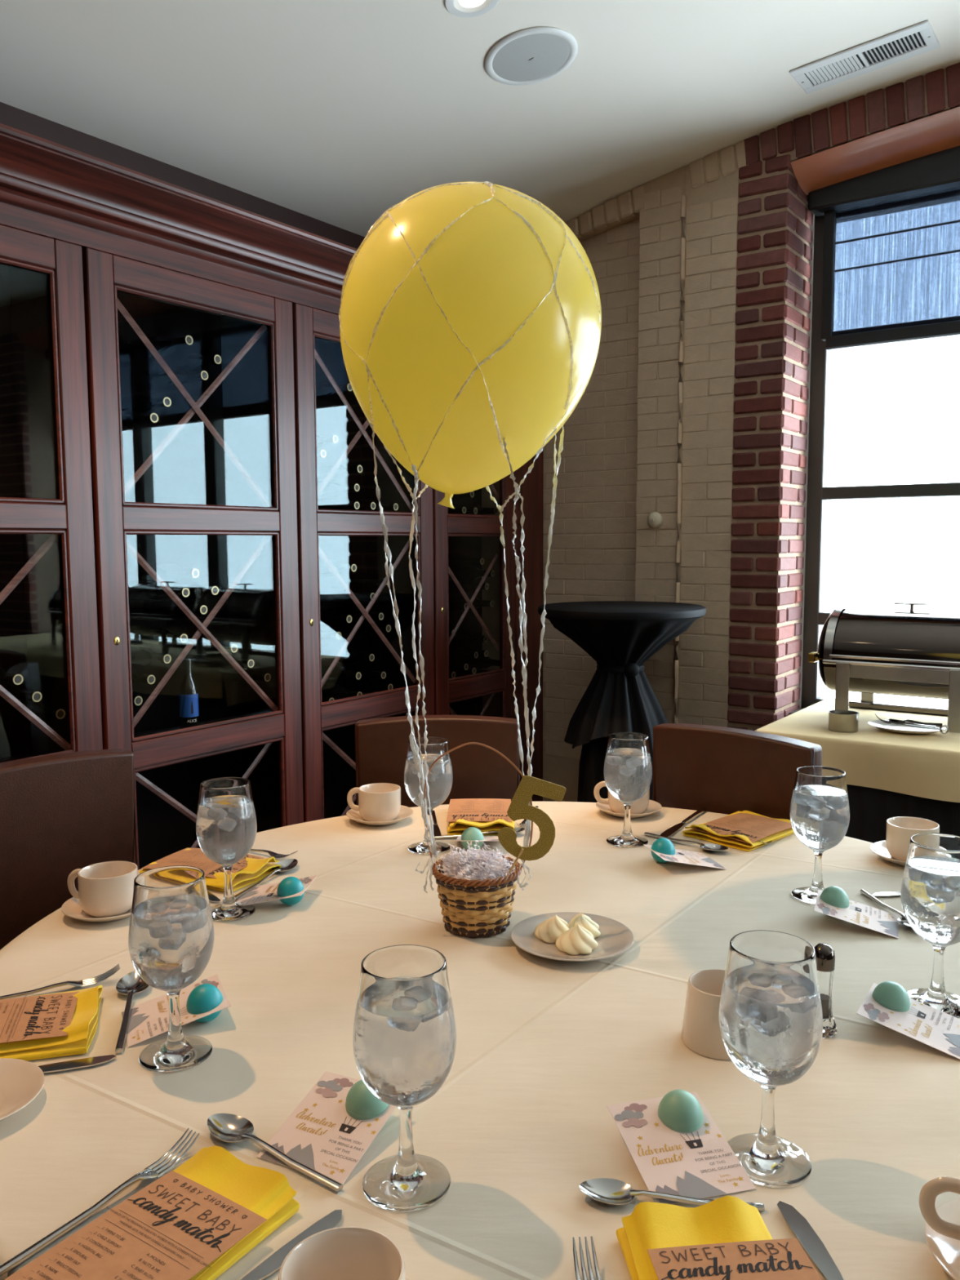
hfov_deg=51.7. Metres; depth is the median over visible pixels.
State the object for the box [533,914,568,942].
meringue
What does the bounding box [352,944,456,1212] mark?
water goblet
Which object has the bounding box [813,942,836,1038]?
pepper shaker
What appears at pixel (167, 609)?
wine bottle
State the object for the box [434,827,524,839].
spoon
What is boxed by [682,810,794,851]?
napkin
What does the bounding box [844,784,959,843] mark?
buffet table
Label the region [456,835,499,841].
card
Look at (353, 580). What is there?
wine bottle
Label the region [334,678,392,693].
wine bottle
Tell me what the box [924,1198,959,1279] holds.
saucer
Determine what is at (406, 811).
saucer
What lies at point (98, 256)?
wine cabinet
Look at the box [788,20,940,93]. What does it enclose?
ceiling vent
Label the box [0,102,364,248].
wall
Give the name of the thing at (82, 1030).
napkin
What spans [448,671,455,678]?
wine bottle
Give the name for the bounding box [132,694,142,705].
wine bottle
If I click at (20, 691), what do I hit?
wine bottle
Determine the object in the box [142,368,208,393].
wine bottle
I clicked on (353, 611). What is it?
wine bottle
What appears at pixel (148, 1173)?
fork
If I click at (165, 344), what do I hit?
wine bottle
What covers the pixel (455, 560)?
wine bottle
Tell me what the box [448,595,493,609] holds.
wine bottle
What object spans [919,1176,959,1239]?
coffee cup
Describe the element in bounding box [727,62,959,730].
brick wall
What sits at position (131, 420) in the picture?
wine bottle
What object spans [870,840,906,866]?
saucer
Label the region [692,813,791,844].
card
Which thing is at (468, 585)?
wine bottle
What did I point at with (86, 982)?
fork
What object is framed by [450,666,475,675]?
wine bottle
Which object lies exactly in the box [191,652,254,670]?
wine bottle
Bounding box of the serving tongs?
[882,718,949,733]
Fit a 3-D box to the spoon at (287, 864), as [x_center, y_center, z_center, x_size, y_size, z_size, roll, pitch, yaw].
[-0.383,0.426,1.768,0.042,0.012,0.198,2,6,20]
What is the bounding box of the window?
[789,106,959,715]
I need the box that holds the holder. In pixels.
[828,709,859,732]
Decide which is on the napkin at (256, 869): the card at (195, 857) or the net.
the card at (195, 857)
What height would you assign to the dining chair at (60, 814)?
0.941 m
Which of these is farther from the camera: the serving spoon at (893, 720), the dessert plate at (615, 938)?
the serving spoon at (893, 720)
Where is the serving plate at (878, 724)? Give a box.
[867,720,946,733]
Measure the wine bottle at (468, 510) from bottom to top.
0.062 m
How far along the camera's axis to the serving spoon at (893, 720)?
3.16 m
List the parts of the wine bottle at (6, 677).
bottle glass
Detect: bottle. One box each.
[0,666,23,686]
[0,683,42,704]
[0,699,65,719]
[120,395,171,413]
[121,409,158,432]
[127,334,193,359]
[128,580,189,601]
[129,624,187,646]
[130,644,171,666]
[131,666,155,686]
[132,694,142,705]
[134,562,199,582]
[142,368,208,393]
[142,598,207,617]
[155,353,221,372]
[168,579,218,599]
[173,635,237,655]
[178,659,199,728]
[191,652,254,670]
[208,666,271,684]
[315,381,352,399]
[316,433,337,448]
[316,449,326,458]
[317,462,362,479]
[317,480,359,497]
[317,497,359,510]
[319,559,356,576]
[320,586,374,604]
[320,608,351,626]
[320,626,341,641]
[320,645,374,663]
[320,663,361,681]
[321,683,362,700]
[321,696,334,702]
[326,605,383,623]
[329,572,387,588]
[330,662,386,680]
[333,620,391,635]
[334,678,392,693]
[339,497,375,510]
[356,499,398,511]
[448,506,466,514]
[448,553,484,568]
[448,565,494,580]
[448,578,488,592]
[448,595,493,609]
[448,599,467,611]
[448,629,455,635]
[448,644,488,658]
[448,645,478,660]
[448,658,468,671]
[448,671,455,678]
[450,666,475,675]
[451,491,474,502]
[453,504,477,514]
[453,656,499,668]
[457,504,497,515]
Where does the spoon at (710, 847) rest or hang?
on the tablecloth
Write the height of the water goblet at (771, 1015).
0.217 m
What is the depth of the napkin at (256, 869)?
1.77 m
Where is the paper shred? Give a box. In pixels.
[435,840,515,889]
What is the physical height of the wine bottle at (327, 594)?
0.062 m
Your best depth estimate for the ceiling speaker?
3.00 m
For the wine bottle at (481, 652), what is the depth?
4.28 m
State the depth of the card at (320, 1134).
0.99 m
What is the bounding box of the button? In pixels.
[647,511,662,528]
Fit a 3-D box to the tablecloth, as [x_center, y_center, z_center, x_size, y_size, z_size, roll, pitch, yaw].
[0.119,0.579,1.508,1.773,0.245,1.764,0,6,0]
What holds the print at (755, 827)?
on the card at (755, 827)
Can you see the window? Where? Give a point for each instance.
(818, 494)
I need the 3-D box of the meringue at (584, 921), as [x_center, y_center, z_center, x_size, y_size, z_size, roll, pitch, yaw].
[0.157,0.433,1.508,0.051,0.036,0.059,0,6,0]
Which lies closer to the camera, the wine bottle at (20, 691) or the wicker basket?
the wicker basket
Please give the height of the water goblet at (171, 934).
0.217 m
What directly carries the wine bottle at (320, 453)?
in the wine cabinet
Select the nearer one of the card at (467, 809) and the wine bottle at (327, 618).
the card at (467, 809)
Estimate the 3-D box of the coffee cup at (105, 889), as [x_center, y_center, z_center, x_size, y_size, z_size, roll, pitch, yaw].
[-0.616,0.410,1.616,0.110,0.070,0.092,-2,6,-20]
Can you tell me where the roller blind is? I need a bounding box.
[808,145,959,351]
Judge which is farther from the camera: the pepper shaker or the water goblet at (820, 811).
the water goblet at (820, 811)
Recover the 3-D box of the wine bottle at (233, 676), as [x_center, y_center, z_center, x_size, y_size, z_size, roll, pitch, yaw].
[-0.799,0.116,3.306,0.260,0.062,0.060,4,7,35]
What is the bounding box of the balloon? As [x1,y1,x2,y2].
[339,181,601,508]
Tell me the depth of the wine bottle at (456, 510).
4.07 m
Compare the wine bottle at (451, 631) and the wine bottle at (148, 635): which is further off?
the wine bottle at (451, 631)
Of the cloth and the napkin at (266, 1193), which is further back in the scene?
the cloth
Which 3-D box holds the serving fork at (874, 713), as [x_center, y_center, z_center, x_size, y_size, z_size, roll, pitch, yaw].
[1.354,0.258,3.158,0.182,0.034,0.031,4,7,34]
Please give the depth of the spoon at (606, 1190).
0.91 m
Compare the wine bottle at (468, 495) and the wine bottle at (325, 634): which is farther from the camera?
the wine bottle at (468, 495)
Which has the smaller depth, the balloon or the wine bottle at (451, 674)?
the balloon
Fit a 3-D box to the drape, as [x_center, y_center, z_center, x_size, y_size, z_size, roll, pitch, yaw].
[0.543,0.627,3.867,0.352,0.680,0.348,0,6,0]
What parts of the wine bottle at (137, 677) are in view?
bottle glass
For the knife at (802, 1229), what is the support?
on the tablecloth
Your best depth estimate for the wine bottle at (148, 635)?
3.00 m
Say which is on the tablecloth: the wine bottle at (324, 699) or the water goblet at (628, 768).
the water goblet at (628, 768)
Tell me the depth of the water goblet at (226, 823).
1.58 m
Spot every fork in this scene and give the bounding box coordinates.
[0,964,120,999]
[0,1128,199,1276]
[249,848,297,857]
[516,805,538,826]
[573,1235,601,1279]
[758,839,772,844]
[874,713,935,728]
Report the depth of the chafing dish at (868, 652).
3.27 m
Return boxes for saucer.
[0,1057,44,1121]
[61,897,131,922]
[346,804,413,826]
[595,798,661,818]
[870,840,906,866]
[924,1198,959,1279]
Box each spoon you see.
[115,970,149,1053]
[207,1113,342,1191]
[234,858,297,900]
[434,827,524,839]
[579,1177,764,1211]
[644,831,728,852]
[859,888,911,928]
[888,719,942,726]
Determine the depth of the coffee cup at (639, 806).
2.18 m
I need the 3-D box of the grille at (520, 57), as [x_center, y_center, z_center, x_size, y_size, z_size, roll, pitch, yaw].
[0.155,-1.771,3.012,0.244,0.006,0.244,-9,0,36]
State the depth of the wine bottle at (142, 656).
2.94 m
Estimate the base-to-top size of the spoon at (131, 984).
0.012 m
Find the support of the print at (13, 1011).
on the card at (41, 1016)
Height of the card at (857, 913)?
0.027 m
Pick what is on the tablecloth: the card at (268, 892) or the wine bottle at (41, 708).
the card at (268, 892)
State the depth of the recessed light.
2.73 m
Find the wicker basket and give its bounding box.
[423,742,533,937]
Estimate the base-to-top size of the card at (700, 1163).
0.027 m
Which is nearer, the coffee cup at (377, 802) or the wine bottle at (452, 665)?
the coffee cup at (377, 802)
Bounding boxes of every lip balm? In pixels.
[186,983,222,1022]
[276,876,304,905]
[345,1079,388,1119]
[460,826,484,849]
[650,837,675,862]
[657,1089,703,1133]
[820,885,849,908]
[871,981,910,1012]
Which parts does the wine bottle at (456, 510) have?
bottle glass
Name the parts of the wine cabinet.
door, keyhole plate, crown molding, door, keyhole plate, door, door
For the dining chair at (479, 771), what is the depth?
2.40 m
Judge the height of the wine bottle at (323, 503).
0.062 m
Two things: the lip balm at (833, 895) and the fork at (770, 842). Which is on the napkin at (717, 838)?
the fork at (770, 842)
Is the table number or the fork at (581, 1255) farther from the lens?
the table number
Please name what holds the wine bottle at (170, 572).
in the wine cabinet
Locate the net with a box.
[338,181,600,893]
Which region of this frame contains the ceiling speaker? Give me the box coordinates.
[484,26,577,85]
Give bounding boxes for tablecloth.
[0,801,959,1279]
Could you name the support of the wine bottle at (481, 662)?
in the wine cabinet
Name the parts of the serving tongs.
tong arm, tong arm, loop handle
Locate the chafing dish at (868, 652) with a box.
[808,602,959,733]
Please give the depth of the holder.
3.14 m
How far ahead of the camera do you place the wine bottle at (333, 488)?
3.57 m
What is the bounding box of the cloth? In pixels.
[754,697,959,802]
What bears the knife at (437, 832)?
on the tablecloth
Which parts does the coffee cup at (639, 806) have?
handle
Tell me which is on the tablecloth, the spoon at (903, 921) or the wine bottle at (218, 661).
the spoon at (903, 921)
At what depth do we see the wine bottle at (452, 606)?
4.13 m
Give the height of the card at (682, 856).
0.027 m
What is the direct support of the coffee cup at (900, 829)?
on the saucer at (879, 848)
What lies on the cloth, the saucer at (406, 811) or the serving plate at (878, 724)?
the serving plate at (878, 724)
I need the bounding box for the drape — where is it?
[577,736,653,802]
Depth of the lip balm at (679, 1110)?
0.99 m
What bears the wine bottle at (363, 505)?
in the wine cabinet
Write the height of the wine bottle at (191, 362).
0.062 m
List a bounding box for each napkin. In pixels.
[0,985,102,1060]
[138,848,281,892]
[173,1146,299,1279]
[447,818,515,835]
[616,1195,772,1279]
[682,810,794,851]
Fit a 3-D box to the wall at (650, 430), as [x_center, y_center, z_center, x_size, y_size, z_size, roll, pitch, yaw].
[0.503,-0.576,4.455,1.538,3.000,0.388,4,7,35]
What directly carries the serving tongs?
on the serving plate at (878, 724)
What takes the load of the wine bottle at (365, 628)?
in the wine cabinet
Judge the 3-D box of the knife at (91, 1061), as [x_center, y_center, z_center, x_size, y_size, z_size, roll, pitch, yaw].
[-0.534,0.492,1.122,0.228,0.008,0.019,-2,6,-18]
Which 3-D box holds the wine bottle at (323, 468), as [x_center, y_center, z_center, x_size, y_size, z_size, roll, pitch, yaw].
[-0.535,-0.619,3.615,0.260,0.062,0.060,4,7,35]
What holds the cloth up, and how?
on the buffet table at (870, 808)
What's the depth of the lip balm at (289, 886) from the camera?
1.64 m
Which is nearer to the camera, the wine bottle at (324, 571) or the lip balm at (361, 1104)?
the lip balm at (361, 1104)
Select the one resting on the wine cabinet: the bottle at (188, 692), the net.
the bottle at (188, 692)
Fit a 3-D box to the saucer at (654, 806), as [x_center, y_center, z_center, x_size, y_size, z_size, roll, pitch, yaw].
[0.331,0.377,2.207,0.145,0.018,0.145,0,6,0]
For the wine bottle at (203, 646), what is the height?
0.062 m
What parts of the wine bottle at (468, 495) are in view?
bottle glass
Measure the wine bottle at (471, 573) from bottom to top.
0.062 m
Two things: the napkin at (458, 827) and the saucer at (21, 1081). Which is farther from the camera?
the napkin at (458, 827)
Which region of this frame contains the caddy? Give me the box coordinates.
[680,968,731,1060]
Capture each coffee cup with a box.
[66,861,137,917]
[278,1226,405,1279]
[346,782,400,821]
[593,781,649,813]
[885,816,939,861]
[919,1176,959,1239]
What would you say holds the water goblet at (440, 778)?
on the tablecloth
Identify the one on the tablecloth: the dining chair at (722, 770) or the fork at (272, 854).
the fork at (272, 854)
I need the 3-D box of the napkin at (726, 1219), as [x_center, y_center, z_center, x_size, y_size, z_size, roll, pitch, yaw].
[0.191,0.510,0.771,0.130,0.032,0.191,-1,6,-6]
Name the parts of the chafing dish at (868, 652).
lid, leg, leg, lid, rail, frame rail, lid handle, leg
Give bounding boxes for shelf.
[0,669,491,763]
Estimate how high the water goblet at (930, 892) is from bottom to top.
0.217 m
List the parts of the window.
sill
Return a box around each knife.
[38,1054,116,1073]
[207,890,220,902]
[240,1209,342,1279]
[431,810,440,835]
[660,807,706,837]
[777,1200,843,1279]
[872,891,900,896]
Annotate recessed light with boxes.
[444,0,499,17]
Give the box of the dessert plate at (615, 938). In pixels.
[511,911,634,961]
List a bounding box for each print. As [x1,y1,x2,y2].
[0,995,27,1043]
[22,1206,210,1279]
[168,850,216,870]
[447,800,506,813]
[706,817,782,836]
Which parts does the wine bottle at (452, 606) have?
bottle glass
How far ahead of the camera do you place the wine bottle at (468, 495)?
4.12 m
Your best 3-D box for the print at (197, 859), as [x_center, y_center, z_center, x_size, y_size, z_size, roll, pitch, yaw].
[-0.518,0.406,1.825,0.098,0.003,0.142,2,6,21]
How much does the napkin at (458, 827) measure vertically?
0.029 m
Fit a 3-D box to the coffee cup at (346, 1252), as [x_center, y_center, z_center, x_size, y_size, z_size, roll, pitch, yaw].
[-0.109,0.494,0.723,0.110,0.070,0.092,-3,6,-25]
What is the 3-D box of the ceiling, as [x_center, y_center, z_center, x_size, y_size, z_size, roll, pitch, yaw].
[1.812,-1.414,-0.599,9.300,0.575,7.350,4,7,35]
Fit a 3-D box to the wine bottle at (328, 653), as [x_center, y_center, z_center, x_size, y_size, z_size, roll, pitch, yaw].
[-0.504,0.058,3.720,0.260,0.062,0.060,4,7,35]
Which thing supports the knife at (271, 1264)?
on the tablecloth
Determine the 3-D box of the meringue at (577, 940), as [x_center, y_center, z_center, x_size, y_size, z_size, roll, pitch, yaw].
[0.142,0.437,1.459,0.062,0.038,0.055,0,6,0]
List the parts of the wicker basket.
wire handle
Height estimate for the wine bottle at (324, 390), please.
0.062 m
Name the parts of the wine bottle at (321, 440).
bottle glass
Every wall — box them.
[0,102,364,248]
[481,140,746,801]
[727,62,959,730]
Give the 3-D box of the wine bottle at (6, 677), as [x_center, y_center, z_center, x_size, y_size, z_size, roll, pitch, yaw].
[-1.289,0.094,2.610,0.260,0.062,0.060,4,7,35]
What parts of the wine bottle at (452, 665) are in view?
bottle glass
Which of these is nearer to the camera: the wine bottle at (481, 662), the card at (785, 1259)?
the card at (785, 1259)
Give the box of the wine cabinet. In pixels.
[0,123,543,870]
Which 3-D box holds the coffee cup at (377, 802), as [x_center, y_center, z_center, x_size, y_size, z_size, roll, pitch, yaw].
[-0.227,0.356,2.151,0.110,0.070,0.092,-2,6,-17]
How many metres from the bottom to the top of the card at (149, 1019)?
0.027 m
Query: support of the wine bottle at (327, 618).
in the wine cabinet
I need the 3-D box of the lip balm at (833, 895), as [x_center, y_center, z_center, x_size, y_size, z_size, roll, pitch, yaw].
[0.573,0.421,1.599,0.046,0.046,0.046,0,6,0]
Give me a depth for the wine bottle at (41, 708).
2.67 m
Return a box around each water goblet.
[128,865,214,1072]
[195,777,257,921]
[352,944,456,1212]
[404,736,453,854]
[604,732,652,848]
[718,929,822,1186]
[789,765,849,904]
[900,832,959,1017]
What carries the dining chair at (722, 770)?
on the floor
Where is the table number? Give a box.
[497,775,565,877]
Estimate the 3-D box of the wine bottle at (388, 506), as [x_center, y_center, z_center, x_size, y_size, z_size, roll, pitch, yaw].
[-0.421,-0.506,3.786,0.260,0.062,0.060,4,7,35]
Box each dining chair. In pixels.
[0,748,137,950]
[355,715,519,807]
[652,723,822,819]
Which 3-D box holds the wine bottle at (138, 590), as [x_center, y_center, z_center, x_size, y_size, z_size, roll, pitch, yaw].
[-0.982,-0.148,3.023,0.260,0.062,0.060,4,7,35]
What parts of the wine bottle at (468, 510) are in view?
bottle glass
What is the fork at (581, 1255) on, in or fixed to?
on the tablecloth
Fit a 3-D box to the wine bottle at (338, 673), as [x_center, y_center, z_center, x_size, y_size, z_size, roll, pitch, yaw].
[-0.546,0.123,3.666,0.260,0.062,0.060,4,7,35]
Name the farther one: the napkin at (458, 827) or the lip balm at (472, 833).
the napkin at (458, 827)
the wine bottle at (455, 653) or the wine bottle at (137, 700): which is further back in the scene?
the wine bottle at (455, 653)
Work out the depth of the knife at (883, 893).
1.68 m
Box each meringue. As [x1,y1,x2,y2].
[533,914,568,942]
[555,924,597,955]
[568,911,600,938]
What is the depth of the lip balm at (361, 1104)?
1.01 m
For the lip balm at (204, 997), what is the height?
0.046 m
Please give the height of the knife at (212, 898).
0.008 m
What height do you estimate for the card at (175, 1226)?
0.003 m
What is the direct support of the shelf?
attached to the wine cabinet
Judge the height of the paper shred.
0.069 m
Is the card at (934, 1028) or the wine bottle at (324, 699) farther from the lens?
the wine bottle at (324, 699)
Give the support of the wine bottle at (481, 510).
in the wine cabinet
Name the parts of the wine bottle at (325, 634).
bottle glass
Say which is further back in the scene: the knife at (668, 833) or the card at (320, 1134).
the knife at (668, 833)
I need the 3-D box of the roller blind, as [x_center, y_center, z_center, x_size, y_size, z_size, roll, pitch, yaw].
[2.500,-1.393,3.032,2.952,0.665,0.111,4,7,35]
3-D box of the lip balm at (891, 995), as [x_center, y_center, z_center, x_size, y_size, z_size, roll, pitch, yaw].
[0.519,0.455,1.251,0.046,0.046,0.046,0,6,0]
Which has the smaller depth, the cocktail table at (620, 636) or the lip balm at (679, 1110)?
the lip balm at (679, 1110)
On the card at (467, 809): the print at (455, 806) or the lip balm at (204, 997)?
the print at (455, 806)
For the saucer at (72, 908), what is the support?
on the tablecloth
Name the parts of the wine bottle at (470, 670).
bottle glass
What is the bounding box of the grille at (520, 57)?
[492,33,569,81]
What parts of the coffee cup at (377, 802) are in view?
handle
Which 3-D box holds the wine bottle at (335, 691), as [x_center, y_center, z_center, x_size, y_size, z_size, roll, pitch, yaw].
[-0.543,0.195,3.677,0.260,0.062,0.060,4,7,35]
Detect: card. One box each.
[0,991,78,1043]
[4,1170,266,1279]
[121,974,231,1047]
[141,847,263,878]
[235,875,317,906]
[256,1071,396,1184]
[446,798,511,822]
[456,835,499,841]
[606,1091,755,1204]
[643,844,726,869]
[647,1238,822,1279]
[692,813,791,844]
[813,889,897,937]
[856,982,959,1059]
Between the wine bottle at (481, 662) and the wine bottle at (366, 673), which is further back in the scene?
the wine bottle at (481, 662)
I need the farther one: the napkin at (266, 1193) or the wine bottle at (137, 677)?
the wine bottle at (137, 677)
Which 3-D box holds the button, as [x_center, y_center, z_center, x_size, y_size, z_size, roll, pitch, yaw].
[0.714,-0.493,4.072,0.068,0.068,0.032,4,7,35]
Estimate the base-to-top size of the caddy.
0.074 m
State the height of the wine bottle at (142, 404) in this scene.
0.062 m
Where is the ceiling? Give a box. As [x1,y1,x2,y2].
[0,0,959,237]
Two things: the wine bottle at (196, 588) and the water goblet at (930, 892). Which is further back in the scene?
the wine bottle at (196, 588)
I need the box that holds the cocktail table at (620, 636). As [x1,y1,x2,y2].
[537,600,706,802]
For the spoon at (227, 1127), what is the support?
on the tablecloth
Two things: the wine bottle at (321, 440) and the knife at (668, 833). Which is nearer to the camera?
the knife at (668, 833)
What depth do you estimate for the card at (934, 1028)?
1.21 m
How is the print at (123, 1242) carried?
on the card at (175, 1226)
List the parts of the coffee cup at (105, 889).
handle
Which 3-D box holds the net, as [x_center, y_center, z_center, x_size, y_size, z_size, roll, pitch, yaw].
[-0.017,-0.142,1.503,0.379,1.061,0.384,0,6,0]

